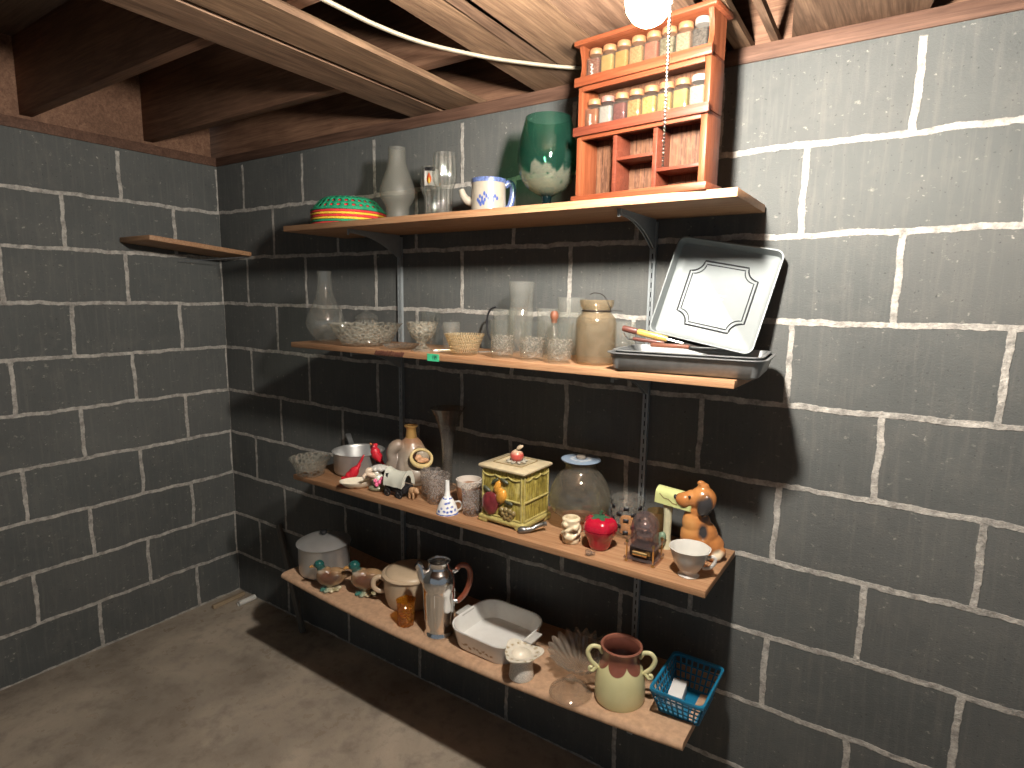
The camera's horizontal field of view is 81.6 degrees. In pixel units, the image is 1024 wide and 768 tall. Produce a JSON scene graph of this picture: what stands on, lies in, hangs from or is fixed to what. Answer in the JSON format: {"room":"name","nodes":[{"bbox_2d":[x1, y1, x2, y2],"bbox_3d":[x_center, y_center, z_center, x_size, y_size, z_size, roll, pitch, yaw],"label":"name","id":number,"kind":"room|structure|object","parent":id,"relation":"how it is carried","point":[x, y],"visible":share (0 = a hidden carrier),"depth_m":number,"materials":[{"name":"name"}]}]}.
{"room":"basement storage room","nodes":[
{"label":"basement storage room","id":0,"kind":"room"},
{"bbox_2d":[0,0,67,35],"bbox_3d":[-0.638,-0.862,-0.336,4.900,0.030,4.600,6,10,33],"label":"ceiling","id":1,"kind":"structure","parent":0,"point":[15,15],"depth_m":1.90,"materials":[{"name":"brown wood"}]},
{"bbox_2d":[11,0,319,116],"bbox_3d":[0.152,-0.878,0.851,4.800,0.261,0.038,6,10,33],"label":"joist","id":2,"kind":"object","parent":1,"relation":"attached to","point":[80,48],"visible":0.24,"depth_m":1.79,"materials":[{"name":"brown wood"}]},
{"bbox_2d":[139,0,475,142],"bbox_3d":[0.384,-0.925,1.192,4.800,0.261,0.038,6,10,33],"label":"joist","id":3,"kind":"object","parent":1,"relation":"attached to","point":[213,85],"visible":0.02,"depth_m":2.03,"materials":[{"name":"brown wood"}]},
{"bbox_2d":[103,0,444,116],"bbox_3d":[-0.714,-0.818,1.322,0.133,0.018,1.832,6,10,33],"label":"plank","id":4,"kind":"object","parent":3,"relation":"attached to","point":[187,16],"visible":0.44,"depth_m":1.48,"materials":[{"name":"brown wood"}]},
{"bbox_2d":[188,0,486,109],"bbox_3d":[-0.586,-0.804,1.237,0.135,0.018,1.832,6,10,33],"label":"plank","id":5,"kind":"object","parent":3,"relation":"attached to","point":[279,19],"visible":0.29,"depth_m":1.46,"materials":[{"name":"brown wood"}]},
{"bbox_2d":[390,0,565,90],"bbox_3d":[-0.295,-0.771,1.044,0.101,0.018,1.837,6,10,31],"label":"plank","id":6,"kind":"object","parent":3,"relation":"attached to","point":[438,14],"visible":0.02,"depth_m":1.39,"materials":[{"name":"brown wood"}]},
{"bbox_2d":[445,0,575,84],"bbox_3d":[-0.239,-0.765,1.006,0.049,0.018,1.833,6,10,31],"label":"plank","id":7,"kind":"object","parent":3,"relation":"attached to","point":[468,8],"visible":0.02,"depth_m":1.38,"materials":[{"name":"brown wood"}]},
{"bbox_2d":[468,0,590,77],"bbox_3d":[-0.173,-0.757,0.962,0.145,0.018,1.833,6,10,33],"label":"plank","id":8,"kind":"object","parent":3,"relation":"attached to","point":[541,24],"visible":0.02,"depth_m":1.32,"materials":[{"name":"brown wood"}]},
{"bbox_2d":[320,0,581,69],"bbox_3d":[-0.345,-0.760,1.087,1.627,0.014,0.316,-6,11,-39],"label":"cable","id":9,"kind":"object","parent":8,"relation":"attached to","point":[329,2],"visible":0.75,"depth_m":1.41,"materials":[{"name":"white plastic"}]},
{"bbox_2d":[548,0,727,50],"bbox_3d":[-0.018,-0.740,0.859,0.245,0.018,1.830,6,10,33],"label":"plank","id":10,"kind":"object","parent":3,"relation":"attached to","point":[595,17],"visible":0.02,"depth_m":1.25,"materials":[{"name":"brown wood"}]},
{"bbox_2d":[703,0,754,48],"bbox_3d":[0.128,-0.723,0.763,0.039,0.018,1.831,6,10,32],"label":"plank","id":11,"kind":"object","parent":3,"relation":"attached to","point":[737,34],"visible":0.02,"depth_m":1.34,"materials":[{"name":"brown wood"}]},
{"bbox_2d":[625,0,671,166],"bbox_3d":[0.190,-0.519,0.827,0.110,0.421,0.110,6,10,33],"label":"ceiling lamp","id":12,"kind":"object","parent":11,"relation":"hanging from","point":[642,13],"visible":1,"depth_m":0.81,"materials":[{"name":"glass"}]},
{"bbox_2d":[752,0,781,41],"bbox_3d":[0.191,-0.716,0.721,0.016,0.018,1.831,6,10,32],"label":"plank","id":13,"kind":"object","parent":3,"relation":"attached to","point":[762,7],"visible":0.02,"depth_m":1.28,"materials":[{"name":"brown wood"}]},
{"bbox_2d":[792,0,933,36],"bbox_3d":[0.428,-0.689,0.563,0.256,0.018,1.906,5,9,23],"label":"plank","id":14,"kind":"object","parent":3,"relation":"attached to","point":[809,16],"visible":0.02,"depth_m":1.23,"materials":[{"name":"brown wood"}]},
{"bbox_2d":[0,125,239,690],"bbox_3d":[-2.607,0.252,1.156,0.200,2.032,4.200,6,10,33],"label":"wall","id":15,"kind":"structure","parent":0,"point":[118,515],"depth_m":2.39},
{"bbox_2d":[0,33,210,156],"bbox_3d":[-2.556,-0.925,0.960,0.040,0.280,4.200,6,10,33],"label":"trim","id":16,"kind":"structure","parent":15,"relation":"attached to","point":[114,110],"depth_m":2.33,"materials":[{"name":"brown wood"}]},
{"bbox_2d":[0,114,215,166],"bbox_3d":[-2.567,-0.769,0.988,0.145,0.037,4.200,6,10,33],"label":"trim","id":17,"kind":"structure","parent":15,"relation":"on","point":[5,120],"depth_m":2.29,"materials":[{"name":"brown wood"}]},
{"bbox_2d":[120,235,250,261],"bbox_3d":[-1.358,-0.559,2.490,0.244,0.084,0.420,6,10,33],"label":"shelf","id":18,"kind":"object","parent":15,"relation":"attached to","point":[144,240],"visible":1,"depth_m":2.43,"materials":[{"name":"brown wood"}]},
{"bbox_2d":[0,589,599,767],"bbox_3d":[-0.674,1.527,0.016,4.900,0.100,4.600,6,10,33],"label":"floor","id":19,"kind":"structure","parent":0,"point":[230,685],"depth_m":2.11,"materials":[{"name":"concrete"}]},
{"bbox_2d":[212,591,244,608],"bbox_3d":[-1.362,1.039,2.851,0.020,0.018,0.160,6,10,32],"label":"stick","id":20,"kind":"object","parent":19,"relation":"on","point":[241,594],"visible":1,"depth_m":2.84,"materials":[{"name":"brown wood"}]},
{"bbox_2d":[237,594,255,605],"bbox_3d":[-1.272,1.038,2.844,0.025,0.025,0.085,6,10,33],"label":"pipe","id":21,"kind":"object","parent":19,"relation":"on","point":[252,597],"visible":1,"depth_m":2.83,"materials":[{"name":"white plastic"}]},
{"bbox_2d":[276,524,305,632],"bbox_3d":[-0.989,0.865,2.648,0.019,0.439,0.250,-7,11,-43],"label":"rail","id":22,"kind":"object","parent":19,"relation":"on","point":[280,533],"visible":0.89,"depth_m":2.64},
{"bbox_2d":[216,10,1023,767],"bbox_3d":[0.571,0.225,1.668,4.900,2.032,0.200,6,10,33],"label":"wall","id":23,"kind":"structure","parent":0,"point":[867,611],"depth_m":1.52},
{"bbox_2d":[397,237,405,559],"bbox_3d":[-0.408,0.226,2.204,0.016,1.505,0.015,6,10,33],"label":"shelf standard","id":24,"kind":"object","parent":23,"relation":"attached to","point":[399,259],"visible":0.56,"depth_m":2.16,"materials":[{"name":"grey metal"}]},
{"bbox_2d":[347,229,399,256],"bbox_3d":[-0.464,-0.474,2.002,0.013,0.075,0.228,6,10,33],"label":"shelf bracket","id":25,"kind":"object","parent":24,"relation":"attached to","point":[391,242],"visible":1,"depth_m":2.03,"materials":[{"name":"grey metal"}]},
{"bbox_2d":[350,353,400,367],"bbox_3d":[-0.470,-0.085,2.059,0.013,0.075,0.228,6,10,33],"label":"shelf bracket","id":26,"kind":"object","parent":24,"relation":"attached to","point":[396,361],"visible":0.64,"depth_m":2.12,"materials":[{"name":"grey metal"}]},
{"bbox_2d":[281,546,718,750],"bbox_3d":[-0.143,0.768,1.902,1.496,0.063,0.313,6,10,33],"label":"wall shelf","id":27,"kind":"object","parent":23,"relation":"attached to","point":[574,693],"visible":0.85,"depth_m":1.70,"materials":[{"name":"brown wood"}]},
{"bbox_2d":[296,529,350,579],"bbox_3d":[-0.704,0.622,2.221,0.198,0.158,0.198,-2,9,-18],"label":"stock pot","id":28,"kind":"object","parent":27,"relation":"on","point":[332,547],"visible":0.91,"depth_m":2.16,"materials":[{"name":"metal"}]},
{"bbox_2d":[309,560,351,592],"bbox_3d":[-0.637,0.673,2.091,0.148,0.116,0.064,-1,9,-14],"label":"figurine","id":29,"kind":"object","parent":27,"relation":"on","point":[331,578],"visible":1,"depth_m":2.07,"materials":[{"name":"ceramic"}]},
{"bbox_2d":[343,560,381,597],"bbox_3d":[-0.507,0.677,2.079,0.164,0.127,0.074,-1,9,-12],"label":"figurine","id":30,"kind":"object","parent":27,"relation":"on","point":[361,577],"visible":0.8,"depth_m":2.06,"materials":[{"name":"ceramic"}]},
{"bbox_2d":[371,559,427,611],"bbox_3d":[-0.349,0.689,2.041,0.193,0.127,0.193,7,10,35],"label":"pot","id":31,"kind":"object","parent":27,"relation":"on","point":[403,590],"visible":0.63,"depth_m":1.97,"materials":[{"name":"beige ceramic"}]},
{"bbox_2d":[414,555,472,639],"bbox_3d":[-0.217,0.662,1.859,0.163,0.242,0.106,-5,10,-34],"label":"coffee percolator","id":32,"kind":"object","parent":27,"relation":"on","point":[438,580],"visible":1,"depth_m":1.82,"materials":[{"name":"silver metal"}]},
{"bbox_2d":[422,555,455,639],"bbox_3d":[-0.228,0.664,1.852,0.106,0.240,0.106,0,8,-7],"label":"pot","id":33,"kind":"object","parent":32,"relation":"attached to","point":[439,578],"depth_m":1.82,"materials":[{"name":"silver metal"}]},
{"bbox_2d":[452,599,542,663],"bbox_3d":[-0.044,0.757,1.813,0.286,0.067,0.224,7,10,35],"label":"casserole dish","id":34,"kind":"object","parent":27,"relation":"on","point":[483,629],"visible":0.91,"depth_m":1.86,"materials":[{"name":"white ceramic"}]},
{"bbox_2d":[505,638,543,682],"bbox_3d":[0.034,0.772,1.642,0.108,0.078,0.112,1,8,2],"label":"cup","id":35,"kind":"object","parent":27,"relation":"on","point":[521,655],"visible":1,"depth_m":1.63,"materials":[{"name":"white ceramic"}]},
{"bbox_2d":[586,633,657,712],"bbox_3d":[0.284,0.741,1.521,0.132,0.150,0.145,-6,11,-40],"label":"jar","id":36,"kind":"object","parent":27,"relation":"on","point":[620,675],"visible":1,"depth_m":1.49,"materials":[{"name":"yellow ceramic"}]},
{"bbox_2d":[650,651,723,725],"bbox_3d":[0.441,0.773,1.494,0.136,0.075,0.192,6,10,33],"label":"plastic basket","id":37,"kind":"object","parent":27,"relation":"on","point":[692,695],"visible":0.97,"depth_m":1.51,"materials":[{"name":"blue plastic"}]},
{"bbox_2d":[667,678,686,708],"bbox_3d":[0.421,0.788,1.509,0.035,0.032,0.075,5,9,27],"label":"carton","id":38,"kind":"object","parent":37,"relation":"in","point":[678,688],"visible":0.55,"depth_m":1.50,"materials":[{"name":"white cardboard"}]},
{"bbox_2d":[293,463,734,597],"bbox_3d":[-0.104,0.390,1.851,1.480,0.017,0.268,6,10,33],"label":"wall shelf","id":39,"kind":"object","parent":23,"relation":"attached to","point":[548,539],"visible":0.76,"depth_m":1.63,"materials":[{"name":"brown wood"}]},
{"bbox_2d":[341,455,363,478],"bbox_3d":[-0.556,0.300,2.073,0.081,0.105,0.036,-1,9,-13],"label":"figurine","id":40,"kind":"object","parent":39,"relation":"on","point":[353,472],"visible":0.78,"depth_m":2.06,"materials":[{"name":"red ceramic"}]},
{"bbox_2d":[339,477,372,488],"bbox_3d":[-0.511,0.336,2.017,0.149,0.029,0.078,-1,9,-15],"label":"dish","id":41,"kind":"object","parent":39,"relation":"on","point":[353,482],"visible":0.77,"depth_m":2.02,"materials":[{"name":"white ceramic"}]},
{"bbox_2d":[332,433,384,476],"bbox_3d":[-0.594,0.269,2.212,0.262,0.104,0.196,6,10,33],"label":"saucepan","id":42,"kind":"object","parent":39,"relation":"on","point":[345,457],"visible":0.64,"depth_m":2.14,"materials":[{"name":"metal"}]},
{"bbox_2d":[362,464,387,490],"bbox_3d":[-0.454,0.314,1.977,0.087,0.091,0.055,-1,9,-13],"label":"porcelain figurine","id":43,"kind":"object","parent":39,"relation":"on","point":[374,471],"visible":0.95,"depth_m":1.97,"materials":[{"name":"ceramic"}]},
{"bbox_2d":[370,443,385,464],"bbox_3d":[-0.471,0.260,2.115,0.070,0.110,0.036,-2,9,-20],"label":"figurine","id":44,"kind":"object","parent":39,"relation":"on","point":[375,452],"visible":0.86,"depth_m":2.10,"materials":[{"name":"red ceramic"}]},
{"bbox_2d":[383,466,418,499],"bbox_3d":[-0.350,0.321,1.924,0.132,0.091,0.063,6,10,32],"label":"wagon","id":45,"kind":"object","parent":39,"relation":"on","point":[394,480],"visible":1,"depth_m":1.91,"materials":[{"name":"white ceramic"}]},
{"bbox_2d":[386,424,432,485],"bbox_3d":[-0.357,0.244,2.049,0.163,0.204,0.133,0,8,-8],"label":"decanter","id":46,"kind":"object","parent":39,"relation":"on","point":[409,453],"visible":0.81,"depth_m":2.02,"materials":[{"name":"ceramic"}]},
{"bbox_2d":[436,480,462,516],"bbox_3d":[-0.195,0.339,1.788,0.069,0.100,0.069,-7,11,-42],"label":"funnel","id":47,"kind":"object","parent":39,"relation":"on","point":[447,506],"visible":1,"depth_m":1.77,"materials":[{"name":"white ceramic"}]},
{"bbox_2d":[456,475,481,504],"bbox_3d":[-0.138,0.338,1.888,0.082,0.074,0.082,0,8,-4],"label":"cup","id":48,"kind":"object","parent":39,"relation":"on","point":[470,485],"visible":0.97,"depth_m":1.86,"materials":[{"name":"white ceramic"}]},
{"bbox_2d":[478,445,552,530],"bbox_3d":[0.008,0.286,1.729,0.164,0.228,0.155,7,10,35],"label":"canister","id":49,"kind":"object","parent":39,"relation":"on","point":[515,486],"visible":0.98,"depth_m":1.69,"materials":[{"name":"yellow ceramic"}]},
{"bbox_2d":[518,521,546,532],"bbox_3d":[0.056,0.399,1.648,0.083,0.029,0.023,-1,9,-10],"label":"pipe","id":50,"kind":"object","parent":39,"relation":"on","point":[522,529],"visible":1,"depth_m":1.64,"materials":[{"name":"silver metal"}]},
{"bbox_2d":[561,514,580,544],"bbox_3d":[0.158,0.389,1.586,0.055,0.069,0.058,1,8,-1],"label":"holder","id":51,"kind":"object","parent":39,"relation":"on","point":[571,531],"visible":1,"depth_m":1.57,"materials":[{"name":"beige ceramic"}]},
{"bbox_2d":[549,454,609,530],"bbox_3d":[0.194,0.305,1.694,0.177,0.207,0.177,2,8,7],"label":"jar","id":52,"kind":"object","parent":39,"relation":"on","point":[575,459],"visible":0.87,"depth_m":1.68,"materials":[{"name":"glass"}]},
{"bbox_2d":[583,510,617,550],"bbox_3d":[0.232,0.379,1.551,0.089,0.103,0.091,2,8,9],"label":"jar","id":53,"kind":"object","parent":39,"relation":"on","point":[599,529],"visible":1,"depth_m":1.52,"materials":[{"name":"red ceramic"}]},
{"bbox_2d":[611,491,644,535],"bbox_3d":[0.320,0.360,1.648,0.092,0.115,0.092,3,9,11],"label":"jar","id":54,"kind":"object","parent":39,"relation":"on","point":[626,522],"visible":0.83,"depth_m":1.64,"materials":[{"name":"clear glass"}]},
{"bbox_2d":[619,515,633,534],"bbox_3d":[0.320,0.392,1.653,0.040,0.042,0.040,3,9,11],"label":"figurine","id":55,"kind":"object","parent":54,"relation":"on","point":[624,526],"depth_m":1.64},
{"bbox_2d":[625,513,663,567],"bbox_3d":[0.332,0.379,1.480,0.080,0.126,0.074,6,10,32],"label":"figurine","id":56,"kind":"object","parent":39,"relation":"on","point":[641,548],"visible":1,"depth_m":1.47,"materials":[{"name":"plastic"}]},
{"bbox_2d":[653,480,725,561],"bbox_3d":[0.455,0.341,1.515,0.185,0.202,0.097,4,9,19],"label":"figurine","id":57,"kind":"object","parent":39,"relation":"on","point":[698,502],"visible":0.8,"depth_m":1.49,"materials":[{"name":"ceramic"}]},
{"bbox_2d":[669,539,716,579],"bbox_3d":[0.420,0.420,1.406,0.096,0.070,0.096,-2,9,-19],"label":"tea cup","id":58,"kind":"object","parent":39,"relation":"on","point":[690,556],"visible":1,"depth_m":1.39,"materials":[{"name":"white ceramic"}]},
{"bbox_2d":[291,338,751,388],"bbox_3d":[-0.078,-0.083,1.767,1.494,0.021,0.270,6,10,33],"label":"wall shelf","id":59,"kind":"object","parent":23,"relation":"attached to","point":[584,365],"visible":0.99,"depth_m":1.66,"materials":[{"name":"brown wood"}]},
{"bbox_2d":[433,349,509,351],"bbox_3d":[-0.121,-0.101,1.793,0.235,0.012,0.018,-1,9,-15],"label":"table knife","id":60,"kind":"object","parent":59,"relation":"on","point":[434,350],"visible":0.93,"depth_m":1.78,"materials":[{"name":"metal"}]},
{"bbox_2d":[486,306,516,348],"bbox_3d":[-0.028,-0.169,1.825,0.074,0.138,0.100,-3,9,-26],"label":"glass mug","id":61,"kind":"object","parent":59,"relation":"on","point":[491,308],"visible":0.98,"depth_m":1.84,"materials":[{"name":"clear glass"}]},
{"bbox_2d":[544,311,563,352],"bbox_3d":[0.115,-0.135,1.625,0.054,0.132,0.054,6,10,33],"label":"cruet bottle","id":62,"kind":"object","parent":59,"relation":"on","point":[554,315],"visible":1,"depth_m":1.61,"materials":[{"name":"clear glass"}]},
{"bbox_2d":[576,292,621,356],"bbox_3d":[0.214,-0.141,1.512,0.103,0.181,0.103,-2,9,-16],"label":"jar","id":63,"kind":"object","parent":59,"relation":"on","point":[610,310],"visible":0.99,"depth_m":1.47,"materials":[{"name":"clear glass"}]},
{"bbox_2d":[607,350,775,379],"bbox_3d":[0.421,-0.052,1.396,0.352,0.044,0.230,5,10,28],"label":"baking pan","id":64,"kind":"object","parent":59,"relation":"on","point":[648,363],"visible":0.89,"depth_m":1.30,"materials":[{"name":"metal"}]},
{"bbox_2d":[613,344,770,360],"bbox_3d":[0.422,-0.060,1.397,0.332,0.040,0.210,5,9,28],"label":"baking pan","id":65,"kind":"object","parent":64,"relation":"in","point":[754,355],"visible":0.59,"depth_m":1.44,"materials":[{"name":"metal"}]},
{"bbox_2d":[622,325,701,348],"bbox_3d":[0.361,-0.114,1.434,0.192,0.050,0.015,4,9,23],"label":"fork","id":66,"kind":"object","parent":65,"relation":"in","point":[644,333],"visible":0.98,"depth_m":1.44,"materials":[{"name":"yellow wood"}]},
{"bbox_2d":[632,337,699,348],"bbox_3d":[0.368,-0.099,1.417,0.160,0.021,0.012,4,9,22],"label":"paring knife","id":67,"kind":"object","parent":65,"relation":"in","point":[634,338],"visible":0.66,"depth_m":1.43,"materials":[{"name":"plastic"}]},
{"bbox_2d":[650,343,716,348],"bbox_3d":[0.396,-0.087,1.370,0.150,0.010,0.018,5,9,28],"label":"kitchen knife","id":68,"kind":"object","parent":65,"relation":"in","point":[663,345],"visible":1,"depth_m":1.37,"materials":[{"name":"red wood"}]},
{"bbox_2d":[650,236,783,353],"bbox_3d":[0.501,-0.224,1.460,0.293,0.285,0.106,6,10,33],"label":"pan","id":69,"kind":"object","parent":65,"relation":"in","point":[714,293],"visible":1,"depth_m":1.48,"materials":[{"name":"metal"}]},
{"bbox_2d":[283,187,764,238],"bbox_3d":[-0.087,-0.474,1.720,1.491,0.018,0.268,6,10,33],"label":"wall shelf","id":70,"kind":"object","parent":23,"relation":"attached to","point":[723,201],"visible":1,"depth_m":1.52,"materials":[{"name":"brown wood"}]},
{"bbox_2d":[311,221,336,223],"bbox_3d":[-0.561,-0.562,2.040,0.254,0.049,0.254,6,10,33],"label":"holder","id":71,"kind":"object","parent":70,"relation":"on","point":[319,221],"visible":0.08,"depth_m":1.93,"materials":[{"name":"red plastic"}]},
{"bbox_2d":[310,218,359,222],"bbox_3d":[-0.560,-0.570,2.039,0.254,0.049,0.254,6,10,33],"label":"holder","id":72,"kind":"object","parent":71,"relation":"on","point":[329,219],"visible":0.17,"depth_m":1.92,"materials":[{"name":"green plastic"}]},
{"bbox_2d":[310,216,371,220],"bbox_3d":[-0.560,-0.578,2.038,0.254,0.049,0.254,6,10,33],"label":"holder","id":73,"kind":"object","parent":72,"relation":"on","point":[320,217],"visible":0.23,"depth_m":1.93,"materials":[{"name":"yellow plastic"}]},
{"bbox_2d":[310,213,380,218],"bbox_3d":[-0.560,-0.586,2.037,0.254,0.049,0.254,6,10,33],"label":"holder","id":74,"kind":"object","parent":73,"relation":"on","point":[331,214],"visible":0.22,"depth_m":1.93,"materials":[{"name":"red plastic"}]},
{"bbox_2d":[310,211,383,217],"bbox_3d":[-0.560,-0.593,2.036,0.254,0.049,0.254,6,10,33],"label":"holder","id":75,"kind":"object","parent":74,"relation":"on","point":[320,212],"visible":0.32,"depth_m":1.93,"materials":[{"name":"yellow plastic"}]},
{"bbox_2d":[310,199,386,216],"bbox_3d":[-0.560,-0.601,2.035,0.254,0.049,0.254,6,10,33],"label":"holder","id":76,"kind":"object","parent":75,"relation":"on","point":[332,209],"visible":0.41,"depth_m":1.94,"materials":[{"name":"red plastic"}]},
{"bbox_2d":[310,196,386,214],"bbox_3d":[-0.560,-0.609,2.034,0.254,0.049,0.254,6,10,33],"label":"holder","id":77,"kind":"object","parent":76,"relation":"on","point":[342,201],"visible":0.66,"depth_m":1.94,"materials":[{"name":"green plastic"}]},
{"bbox_2d":[420,167,441,213],"bbox_3d":[-0.256,-0.597,1.879,0.068,0.173,0.071,0,8,-7],"label":"beer glass","id":78,"kind":"object","parent":70,"relation":"on","point":[428,179],"visible":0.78,"depth_m":1.84,"materials":[{"name":"clear glass"}]},
{"bbox_2d":[459,176,515,209],"bbox_3d":[-0.071,-0.532,1.699,0.135,0.103,0.104,7,11,38],"label":"pitcher","id":79,"kind":"object","parent":70,"relation":"on","point":[487,192],"visible":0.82,"depth_m":1.66,"materials":[{"name":"white ceramic"}]},
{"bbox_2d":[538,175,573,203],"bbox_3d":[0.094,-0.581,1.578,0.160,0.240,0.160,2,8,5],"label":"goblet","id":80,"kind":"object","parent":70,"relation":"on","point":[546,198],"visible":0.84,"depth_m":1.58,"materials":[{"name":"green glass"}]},
{"bbox_2d":[571,0,733,200],"bbox_3d":[0.301,-0.606,1.340,0.340,0.366,0.092,8,11,40],"label":"spice rack","id":81,"kind":"object","parent":70,"relation":"on","point":[622,157],"visible":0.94,"depth_m":1.32,"materials":[{"name":"brown wood"}]},
{"bbox_2d":[586,98,601,125],"bbox_3d":[0.196,-0.636,1.411,0.035,0.074,0.036,8,11,40],"label":"spice jar","id":82,"kind":"object","parent":81,"relation":"on","point":[592,115],"visible":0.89,"depth_m":1.40,"materials":[{"name":"clear glass"}]},
{"bbox_2d":[587,48,602,74],"bbox_3d":[0.197,-0.746,1.395,0.035,0.074,0.036,8,11,40],"label":"spice jar","id":83,"kind":"object","parent":81,"relation":"on","point":[594,65],"visible":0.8,"depth_m":1.38,"materials":[{"name":"clear glass"}]},
{"bbox_2d":[599,95,614,122],"bbox_3d":[0.224,-0.632,1.388,0.035,0.074,0.035,8,11,40],"label":"spice jar","id":84,"kind":"object","parent":81,"relation":"on","point":[606,112],"visible":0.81,"depth_m":1.37,"materials":[{"name":"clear glass"}]},
{"bbox_2d":[601,43,616,71],"bbox_3d":[0.226,-0.742,1.372,0.035,0.074,0.035,8,11,40],"label":"spice jar","id":85,"kind":"object","parent":81,"relation":"on","point":[607,61],"visible":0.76,"depth_m":1.36,"materials":[{"name":"clear glass"}]},
{"bbox_2d":[613,92,628,119],"bbox_3d":[0.252,-0.628,1.364,0.035,0.074,0.035,8,11,40],"label":"spice jar","id":86,"kind":"object","parent":81,"relation":"on","point":[619,109],"visible":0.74,"depth_m":1.35,"materials":[{"name":"clear glass"}]},
{"bbox_2d":[615,39,631,67],"bbox_3d":[0.254,-0.738,1.348,0.035,0.074,0.035,8,11,40],"label":"spice jar","id":87,"kind":"object","parent":81,"relation":"on","point":[621,57],"visible":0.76,"depth_m":1.33,"materials":[{"name":"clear glass"}]},
{"bbox_2d":[616,152,652,165],"bbox_3d":[0.296,-0.516,1.361,0.092,0.007,0.066,8,11,40],"label":"cubby shelf","id":88,"kind":"object","parent":81,"relation":"attached to","point":[644,159],"depth_m":1.36,"materials":[{"name":"brown wood"}]},
{"bbox_2d":[627,88,643,116],"bbox_3d":[0.281,-0.624,1.341,0.035,0.074,0.035,8,11,40],"label":"spice jar","id":89,"kind":"object","parent":81,"relation":"on","point":[634,107],"visible":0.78,"depth_m":1.33,"materials":[{"name":"clear glass"}]},
{"bbox_2d":[629,35,645,63],"bbox_3d":[0.282,-0.734,1.325,0.035,0.074,0.035,8,11,40],"label":"spice jar","id":90,"kind":"object","parent":81,"relation":"on","point":[636,53],"visible":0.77,"depth_m":1.31,"materials":[{"name":"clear glass"}]},
{"bbox_2d":[642,85,658,113],"bbox_3d":[0.309,-0.620,1.317,0.035,0.074,0.035,8,11,40],"label":"spice jar","id":91,"kind":"object","parent":81,"relation":"on","point":[649,104],"visible":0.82,"depth_m":1.30,"materials":[{"name":"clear glass"}]},
{"bbox_2d":[644,30,661,59],"bbox_3d":[0.310,-0.730,1.301,0.035,0.074,0.035,8,11,40],"label":"spice jar","id":92,"kind":"object","parent":81,"relation":"on","point":[652,49],"visible":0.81,"depth_m":1.29,"materials":[{"name":"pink glass"}]},
{"bbox_2d":[657,81,674,110],"bbox_3d":[0.337,-0.616,1.294,0.035,0.074,0.035,8,11,40],"label":"spice jar","id":93,"kind":"object","parent":81,"relation":"on","point":[671,85],"visible":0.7,"depth_m":1.28,"materials":[{"name":"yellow glass"}]},
{"bbox_2d":[660,25,677,55],"bbox_3d":[0.339,-0.726,1.277,0.035,0.074,0.035,8,11,40],"label":"spice jar","id":94,"kind":"object","parent":81,"relation":"on","point":[674,30],"visible":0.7,"depth_m":1.26,"materials":[{"name":"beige glass"}]},
{"bbox_2d":[656,163,698,175],"bbox_3d":[0.376,-0.469,1.299,0.098,0.007,0.066,8,11,40],"label":"cubby shelf","id":95,"kind":"object","parent":81,"relation":"attached to","point":[692,169],"depth_m":1.30,"materials":[{"name":"brown wood"}]},
{"bbox_2d":[673,77,690,107],"bbox_3d":[0.365,-0.612,1.270,0.035,0.074,0.035,8,11,40],"label":"spice jar","id":96,"kind":"object","parent":81,"relation":"on","point":[681,97],"visible":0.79,"depth_m":1.26,"materials":[{"name":"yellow glass"}]},
{"bbox_2d":[676,20,693,51],"bbox_3d":[0.367,-0.722,1.254,0.035,0.074,0.035,8,11,40],"label":"spice jar","id":97,"kind":"object","parent":81,"relation":"on","point":[684,40],"visible":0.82,"depth_m":1.24,"materials":[{"name":"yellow glass"}]},
{"bbox_2d":[689,73,704,104],"bbox_3d":[0.393,-0.608,1.246,0.035,0.074,0.035,8,11,40],"label":"spice jar","id":98,"kind":"object","parent":81,"relation":"on","point":[696,92],"visible":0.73,"depth_m":1.23,"materials":[{"name":"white glass"}]},
{"bbox_2d":[691,15,709,46],"bbox_3d":[0.395,-0.718,1.230,0.035,0.074,0.035,8,11,40],"label":"spice jar","id":99,"kind":"object","parent":81,"relation":"on","point":[700,35],"visible":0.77,"depth_m":1.22,"materials":[{"name":"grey glass"}]},
{"bbox_2d":[209,0,967,157],"bbox_3d":[0.566,-0.952,1.462,4.900,0.280,0.040,6,10,33],"label":"trim","id":100,"kind":"structure","parent":23,"relation":"attached to","point":[341,112],"depth_m":2.21,"materials":[{"name":"brown wood"}]},
{"bbox_2d":[216,0,1023,166],"bbox_3d":[0.570,-0.796,1.493,4.900,0.037,0.145,6,10,33],"label":"sill","id":101,"kind":"structure","parent":23,"relation":"on","point":[968,10],"depth_m":1.40,"materials":[{"name":"brown wood"}]},
{"bbox_2d":[627,222,658,734],"bbox_3d":[0.368,0.313,1.687,0.016,1.505,0.015,6,10,33],"label":"shelf standard","id":102,"kind":"object","parent":23,"relation":"attached to","point":[653,252],"visible":0.56,"depth_m":1.66,"materials":[{"name":"grey metal"}]},
{"bbox_2d":[611,377,647,393],"bbox_3d":[0.307,0.003,1.542,0.013,0.075,0.228,6,10,33],"label":"shelf bracket","id":103,"kind":"object","parent":102,"relation":"attached to","point":[642,385],"visible":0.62,"depth_m":1.60,"materials":[{"name":"grey metal"}]},
{"bbox_2d":[617,208,655,248],"bbox_3d":[0.313,-0.386,1.485,0.013,0.075,0.228,6,10,33],"label":"shelf bracket","id":104,"kind":"object","parent":102,"relation":"attached to","point":[646,225],"visible":1,"depth_m":1.51,"materials":[{"name":"grey metal"}]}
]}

